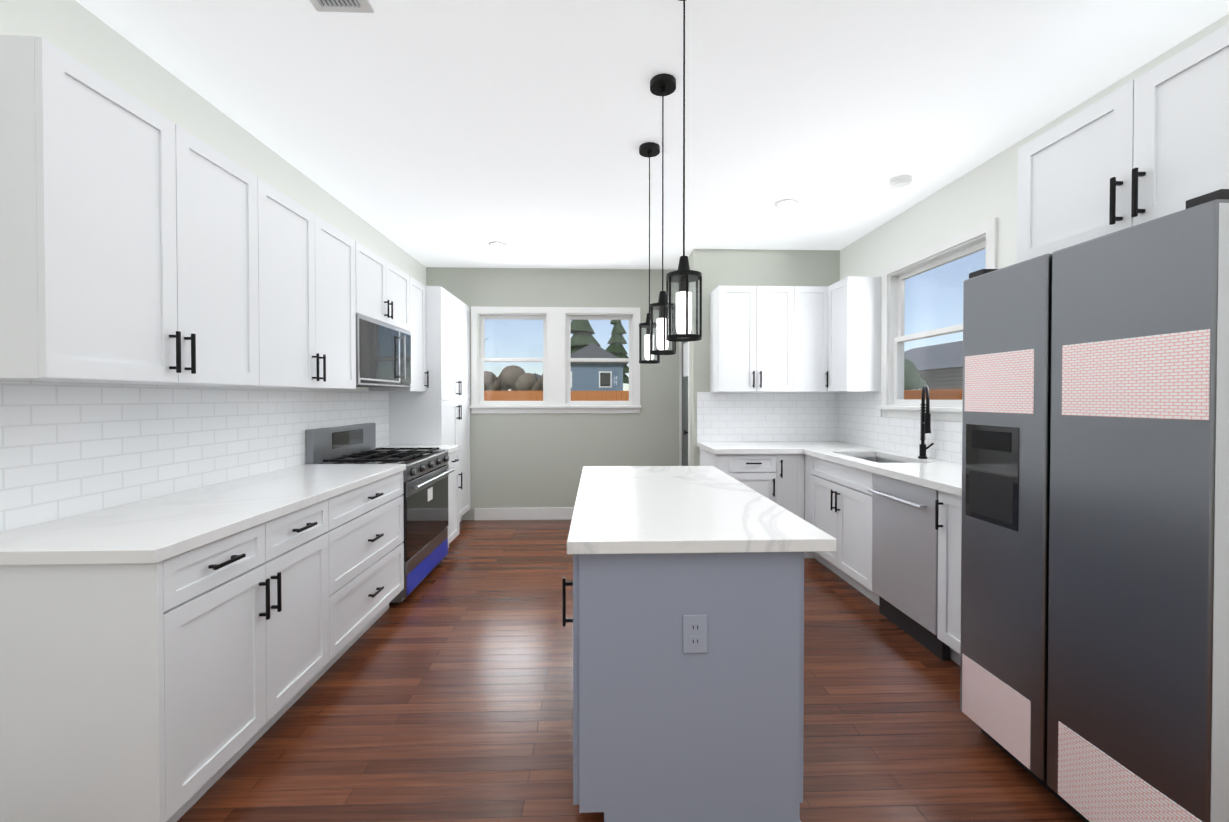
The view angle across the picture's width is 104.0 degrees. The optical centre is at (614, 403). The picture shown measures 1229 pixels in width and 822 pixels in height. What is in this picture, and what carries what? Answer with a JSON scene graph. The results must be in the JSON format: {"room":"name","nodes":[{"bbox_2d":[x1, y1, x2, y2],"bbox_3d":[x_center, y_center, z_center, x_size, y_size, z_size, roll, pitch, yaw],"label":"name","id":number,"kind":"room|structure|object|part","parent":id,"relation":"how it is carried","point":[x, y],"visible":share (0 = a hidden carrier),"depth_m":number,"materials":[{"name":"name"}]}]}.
{"room":"kitchen","nodes":[
{"label":"kitchen","id":0,"kind":"room"},
{"bbox_2d":[0,0,425,390],"bbox_3d":[-2.000,-0.058,1.527,0.120,2.790,7.770,0,1,-2],"label":"wall","id":1,"kind":"structure","parent":0,"point":[75,29],"depth_m":2.15,"materials":[{"name":"white paint"}]},
{"bbox_2d":[0,35,271,387],"bbox_3d":[-1.778,-0.551,1.788,0.338,0.950,0.909,0,1,-2],"label":"upper cabinet","id":2,"kind":"object","parent":1,"relation":"attached to","point":[141,242],"depth_m":1.55,"materials":[{"name":"white wood"}]},
{"bbox_2d":[0,380,388,532],"bbox_3d":[-1.978,0.152,2.814,0.009,0.480,2.998,0,1,-2],"label":"backsplash","id":3,"kind":"structure","parent":1,"relation":"attached to","point":[69,449],"depth_m":1.97,"materials":[{"name":"tile"}]},
{"bbox_2d":[272,187,359,388],"bbox_3d":[-1.806,-0.560,2.594,0.338,0.950,0.938,0,1,-2],"label":"upper cabinet","id":4,"kind":"object","parent":1,"relation":"attached to","point":[316,265],"depth_m":2.59,"materials":[{"name":"white wood"}]},
{"bbox_2d":[360,244,411,334],"bbox_3d":[-1.837,-0.816,3.502,0.338,0.460,0.874,0,1,-2],"label":"upper cabinet","id":5,"kind":"object","parent":1,"relation":"attached to","point":[385,290],"depth_m":3.47,"materials":[{"name":"white wood"}]},
{"bbox_2d":[356,313,410,386],"bbox_3d":[-1.808,-0.354,3.509,0.396,0.456,0.867,0,1,-2],"label":"microwave","id":6,"kind":"object","parent":5,"relation":"attached to","point":[383,354],"visible":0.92,"depth_m":3.40,"materials":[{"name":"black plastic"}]},
{"bbox_2d":[369,277,427,391],"bbox_3d":[-1.858,-0.578,4.126,0.338,0.950,0.362,0,1,-2],"label":"upper cabinet","id":7,"kind":"object","parent":1,"relation":"attached to","point":[418,337],"depth_m":4.14,"materials":[{"name":"white wood"}]},
{"bbox_2d":[426,267,678,519],"bbox_3d":[0.107,-0.102,5.426,4.360,2.790,0.120,0,1,-2],"label":"wall","id":8,"kind":"structure","parent":0,"point":[529,460],"depth_m":5.34,"materials":[{"name":"grey paint"}]},
{"bbox_2d":[474,508,573,519],"bbox_3d":[-0.405,1.229,5.350,2.290,0.130,0.025,0,1,-2],"label":"baseboard","id":9,"kind":"structure","parent":8,"relation":"attached to","point":[523,513],"depth_m":5.31,"materials":[{"name":"white wood"}]},
{"bbox_2d":[469,306,641,412],"bbox_3d":[-0.648,-0.478,5.371,1.891,1.178,0.170,0,1,-2],"label":"window","id":10,"kind":"structure","parent":8,"relation":"in","point":[556,359],"depth_m":5.34,"materials":[{"name":"white"}]},
{"bbox_2d":[177,519,1083,821],"bbox_3d":[0.179,1.386,1.618,4.480,0.100,7.770,0,1,-2],"label":"floor","id":11,"kind":"structure","parent":0,"point":[441,691],"depth_m":2.00,"materials":[{"name":"brown wood"}]},
{"bbox_2d":[0,501,335,821],"bbox_3d":[-1.630,0.889,1.792,0.633,0.890,0.868,0,1,-2],"label":"base cabinet","id":12,"kind":"object","parent":11,"relation":"on","point":[175,657],"depth_m":1.37,"materials":[{"name":"white wood"}]},
{"bbox_2d":[0,465,405,568],"bbox_3d":[-1.637,0.419,2.205,0.647,0.040,1.749,0,1,-2],"label":"countertop","id":13,"kind":"structure","parent":12,"relation":"on","point":[153,531],"depth_m":1.67,"materials":[{"name":"white stone"}]},
{"bbox_2d":[332,469,405,660],"bbox_3d":[-1.658,0.880,2.625,0.633,0.890,0.918,0,1,-2],"label":"base cabinet","id":14,"kind":"object","parent":11,"relation":"on","point":[368,522],"depth_m":2.61,"materials":[{"name":"white wood"}]},
{"bbox_2d":[305,423,453,604],"bbox_3d":[-1.646,0.739,3.526,0.700,1.150,0.867,0,1,-2],"label":"range","id":15,"kind":"object","parent":11,"relation":"on","point":[427,471],"visible":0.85,"depth_m":3.40,"materials":[{"name":"silver metal"}]},
{"bbox_2d":[368,449,459,547],"bbox_3d":[-1.711,0.862,4.148,0.633,0.890,0.362,0,1,-2],"label":"base cabinet","id":16,"kind":"object","parent":11,"relation":"on","point":[453,478],"depth_m":4.18,"materials":[{"name":"white wood"}]},
{"bbox_2d":[379,445,459,452],"bbox_3d":[-1.704,0.397,4.144,0.647,0.040,0.361,0,1,-2],"label":"countertop","id":17,"kind":"structure","parent":16,"relation":"on","point":[450,448],"depth_m":4.19,"materials":[{"name":"white stone"}]},
{"bbox_2d":[389,286,470,520],"bbox_3d":[-1.797,0.120,4.812,0.507,2.360,0.978,0,1,-2],"label":"pantry cabinet","id":18,"kind":"object","parent":11,"relation":"on","point":[437,412],"visible":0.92,"depth_m":4.39,"materials":[{"name":"white wood"}]},
{"bbox_2d":[562,466,836,821],"bbox_3d":[0.225,0.862,2.189,0.821,0.935,1.540,0,1,-2],"label":"kitchen island","id":19,"kind":"object","parent":11,"relation":"on","point":[687,584],"visible":1,"depth_m":1.46,"materials":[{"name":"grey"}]},
{"bbox_2d":[709,453,784,507],"bbox_3d":[1.172,0.860,4.337,0.464,0.890,0.648,0,1,-2],"label":"base cabinet","id":20,"kind":"object","parent":11,"relation":"on","point":[764,473],"depth_m":4.01,"materials":[{"name":"white wood"}]},
{"bbox_2d":[785,453,808,557],"bbox_3d":[1.435,0.860,4.346,0.296,0.890,0.648,0,1,-2],"label":"base cabinet","id":21,"kind":"object","parent":11,"relation":"on","point":[796,464],"depth_m":4.03,"materials":[{"name":"white wood"}]},
{"bbox_2d":[805,457,880,560],"bbox_3d":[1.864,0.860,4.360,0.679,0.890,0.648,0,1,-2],"label":"base cabinet","id":22,"kind":"object","parent":11,"relation":"on","point":[824,486],"depth_m":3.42,"materials":[{"name":"white wood"}]},
{"bbox_2d":[697,441,872,452],"bbox_3d":[1.506,0.395,4.328,1.398,0.040,0.678,0,1,-2],"label":"countertop","id":23,"kind":"structure","parent":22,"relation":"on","point":[710,447],"depth_m":4.19,"materials":[{"name":"white stone"}]},
{"bbox_2d":[801,449,961,496],"bbox_3d":[1.926,0.410,2.995,0.649,0.040,2.016,0,1,-2],"label":"countertop","id":24,"kind":"structure","parent":22,"relation":"on","point":[943,476],"depth_m":3.01,"materials":[{"name":"white stone"}]},
{"bbox_2d":[918,385,933,458],"bbox_3d":[2.126,0.130,3.276,0.142,0.514,0.217,0,1,-2],"label":"faucet","id":25,"kind":"object","parent":24,"relation":"on","point":[925,422],"visible":1,"depth_m":3.34,"materials":[{"name":"black metal"}]},
{"bbox_2d":[868,473,949,660],"bbox_3d":[1.904,0.882,2.755,0.649,0.882,0.575,0,1,-2],"label":"dishwasher","id":26,"kind":"object","parent":11,"relation":"on","point":[904,559],"visible":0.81,"depth_m":2.69,"materials":[{"name":"silver metal"}]},
{"bbox_2d":[934,489,961,664],"bbox_3d":[1.968,0.884,2.227,0.619,0.890,0.473,0,1,-2],"label":"base cabinet","id":27,"kind":"object","parent":11,"relation":"on","point":[948,508],"depth_m":2.38,"materials":[{"name":"white wood"}]},
{"bbox_2d":[960,189,1228,821],"bbox_3d":[1.858,0.409,1.567,0.882,1.855,0.804,0,1,-2],"label":"fridge","id":28,"kind":"object","parent":11,"relation":"on","point":[1094,666],"visible":1,"depth_m":1.39,"materials":[{"name":"grey metal"}]},
{"bbox_2d":[76,0,1228,269],"bbox_3d":[0.179,-1.504,1.585,4.480,0.100,7.770,0,1,-2],"label":"ceiling","id":29,"kind":"structure","parent":0,"point":[444,132],"depth_m":2.32,"materials":[{"name":"white paint"}]},
{"bbox_2d":[309,0,373,12],"bbox_3d":[-0.989,-1.445,1.651,0.210,0.018,0.250,0,1,-2],"label":"ceiling vent","id":30,"kind":"object","parent":29,"relation":"in","point":[356,6],"visible":1,"depth_m":1.74,"materials":[{"name":"white metal"}]},
{"bbox_2d":[488,241,506,247],"bbox_3d":[-1.092,-1.480,4.489,0.170,0.012,0.170,0,1,-2],"label":"recessed light","id":31,"kind":"object","parent":29,"relation":"in","point":[495,244],"visible":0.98,"depth_m":4.46,"materials":[{"name":"white plastic"}]},
{"bbox_2d":[639,142,659,363],"bbox_3d":[0.201,-0.849,2.759,0.122,1.234,0.129,0,1,-2],"label":"pendant light","id":32,"kind":"object","parent":29,"relation":"hanging from","point":[649,149],"visible":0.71,"depth_m":2.75,"materials":[{"name":"black metal"}]},
{"bbox_3d":[0.201,-0.340,2.765,0.114,0.203,0.114,0,1,-2],"label":"lamp shade","id":33,"kind":"part","parent":32,"relation":"part of","materials":[{"name":"clear glass"}]},
{"bbox_2d":[649,73,675,354],"bbox_3d":[0.220,-0.843,2.189,0.122,1.234,0.129,0,1,-2],"label":"pendant light","id":34,"kind":"object","parent":29,"relation":"hanging from","point":[663,84],"visible":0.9,"depth_m":2.17,"materials":[{"name":"black metal"}]},
{"bbox_3d":[0.220,-0.333,2.195,0.114,0.203,0.114,0,1,-2],"label":"lamp shade","id":35,"kind":"part","parent":34,"relation":"part of","materials":[{"name":"clear glass"}]},
{"bbox_2d":[666,0,701,341],"bbox_3d":[0.239,-0.837,1.650,0.122,1.234,0.129,0,1,-2],"label":"pendant light","id":36,"kind":"object","parent":29,"relation":"hanging from","point":[683,275],"visible":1,"depth_m":1.64,"materials":[{"name":"black metal"}]},
{"bbox_3d":[0.239,-0.327,1.655,0.114,0.203,0.114,0,1,-2],"label":"lamp shade","id":37,"kind":"part","parent":36,"relation":"part of","materials":[{"name":"clear glass"}]},
{"bbox_2d":[775,198,798,208],"bbox_3d":[1.272,-1.469,3.539,0.170,0.012,0.170,0,1,-2],"label":"recessed light","id":38,"kind":"object","parent":29,"relation":"in","point":[787,203],"visible":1,"depth_m":3.52,"materials":[{"name":"white plastic"}]},
{"bbox_2d":[889,175,911,188],"bbox_3d":[1.876,-1.451,3.150,0.130,0.039,0.130,0,1,-2],"label":"smoke detector","id":39,"kind":"object","parent":29,"relation":"attached to","point":[899,181],"visible":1,"depth_m":3.12,"materials":[{"name":"white plastic"}]},
{"bbox_2d":[681,253,691,465],"bbox_3d":[0.810,-0.098,5.075,0.120,2.790,0.630,0,1,-2],"label":"wall","id":40,"kind":"structure","parent":0,"point":[689,258],"depth_m":5.32,"materials":[{"name":"grey paint"}]},
{"bbox_2d":[682,342,687,465],"bbox_3d":[0.749,0.278,5.077,0.089,2.028,0.446,0,1,-2],"label":"hall door","id":41,"kind":"structure","parent":40,"relation":"in","point":[684,403],"depth_m":5.09,"materials":[{"name":"grey"}]},
{"bbox_2d":[679,333,690,465],"bbox_3d":[0.802,0.247,5.079,0.136,2.100,0.580,0,1,-2],"label":"door frame","id":42,"kind":"structure","parent":40,"relation":"attached to","point":[689,393],"depth_m":4.82,"materials":[{"name":"white"}]},
{"bbox_2d":[691,249,839,465],"bbox_3d":[1.477,-0.094,4.723,1.430,2.790,0.120,0,1,-2],"label":"wall","id":43,"kind":"structure","parent":0,"point":[716,268],"depth_m":4.64,"materials":[{"name":"grey paint"}]},
{"bbox_2d":[710,286,785,391],"bbox_3d":[1.298,-0.582,4.479,0.742,0.950,0.340,0,1,-2],"label":"upper cabinet","id":44,"kind":"object","parent":43,"relation":"attached to","point":[748,323],"depth_m":4.31,"materials":[{"name":"white wood"}]},
{"bbox_2d":[697,392,836,441],"bbox_3d":[1.485,0.131,4.658,1.380,0.480,0.009,0,1,-2],"label":"backsplash","id":45,"kind":"structure","parent":43,"relation":"attached to","point":[721,416],"depth_m":4.65,"materials":[{"name":"tile"}]},
{"bbox_2d":[786,286,825,391],"bbox_3d":[1.745,-0.581,4.464,0.384,0.950,0.400,0,1,-2],"label":"upper cabinet","id":46,"kind":"object","parent":43,"relation":"attached to","point":[805,305],"depth_m":4.33,"materials":[{"name":"white wood"}]},
{"bbox_2d":[840,13,1228,421],"bbox_3d":[2.360,-0.059,1.616,0.120,2.790,7.650,0,1,-2],"label":"wall","id":47,"kind":"structure","parent":0,"point":[981,193],"depth_m":3.08,"materials":[{"name":"white paint"}]},
{"bbox_2d":[826,276,880,391],"bbox_3d":[2.049,-0.578,4.170,0.322,0.950,0.368,0,1,-2],"label":"upper cabinet","id":48,"kind":"object","parent":47,"relation":"attached to","point":[853,304],"depth_m":3.99,"materials":[{"name":"white wood"}]},
{"bbox_2d":[837,391,961,463],"bbox_3d":[2.234,0.146,3.341,0.009,0.480,2.694,0,1,-2],"label":"backsplash","id":49,"kind":"structure","parent":47,"relation":"attached to","point":[856,418],"depth_m":3.90,"materials":[{"name":"tile"}]},
{"bbox_2d":[877,218,997,421],"bbox_3d":[2.273,-0.493,3.395,0.170,1.213,1.144,0,1,-2],"label":"window","id":50,"kind":"structure","parent":47,"relation":"in","point":[894,403],"depth_m":3.60,"materials":[{"name":"white"}]},
{"bbox_2d":[1017,23,1228,262],"bbox_3d":[1.969,-0.783,1.530,0.662,0.480,0.840,0,1,-2],"label":"upper cabinet","id":51,"kind":"object","parent":47,"relation":"attached to","point":[1152,144],"depth_m":1.52,"materials":[{"name":"white wood"}]},
{"label":"outside","id":52,"kind":"structure","parent":0,"visible":0},
{"bbox_2d":[486,250,982,400],"bbox_3d":[0.446,-0.503,4.181,3.832,1.080,2.687,0,1,-2],"label":"sky","id":53,"kind":"structure","parent":52,"point":[627,344],"depth_m":5.45,"materials":[{"name":"blue"}]},
{"bbox_3d":[-0.749,1.114,24.833,80.000,0.040,90.000,0,1,-2],"label":"ground","id":54,"kind":"structure","parent":52,"visible":0},
{"bbox_2d":[484,320,926,390],"bbox_3d":[-1.387,-5.995,34.001,26.960,13.978,35.472,0,1,-2],"label":"tree","id":55,"kind":"object","parent":54,"relation":"on","point":[513,381],"depth_m":37.95,"materials":[{"name":"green plant"}]},
{"bbox_2d":[484,389,962,400],"bbox_3d":[-3.997,0.542,3.731,24.060,1.580,20.060,0,1,-2],"label":"fence","id":56,"kind":"object","parent":54,"relation":"on","point":[618,395],"depth_m":13.74,"materials":[{"name":"brown wood"}]},
{"bbox_2d":[500,341,962,390],"bbox_3d":[-0.007,-1.376,32.335,42.600,4.770,35.400,0,1,-2],"label":"house","id":57,"kind":"structure","parent":54,"relation":"on","point":[936,349],"depth_m":26.23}
]}

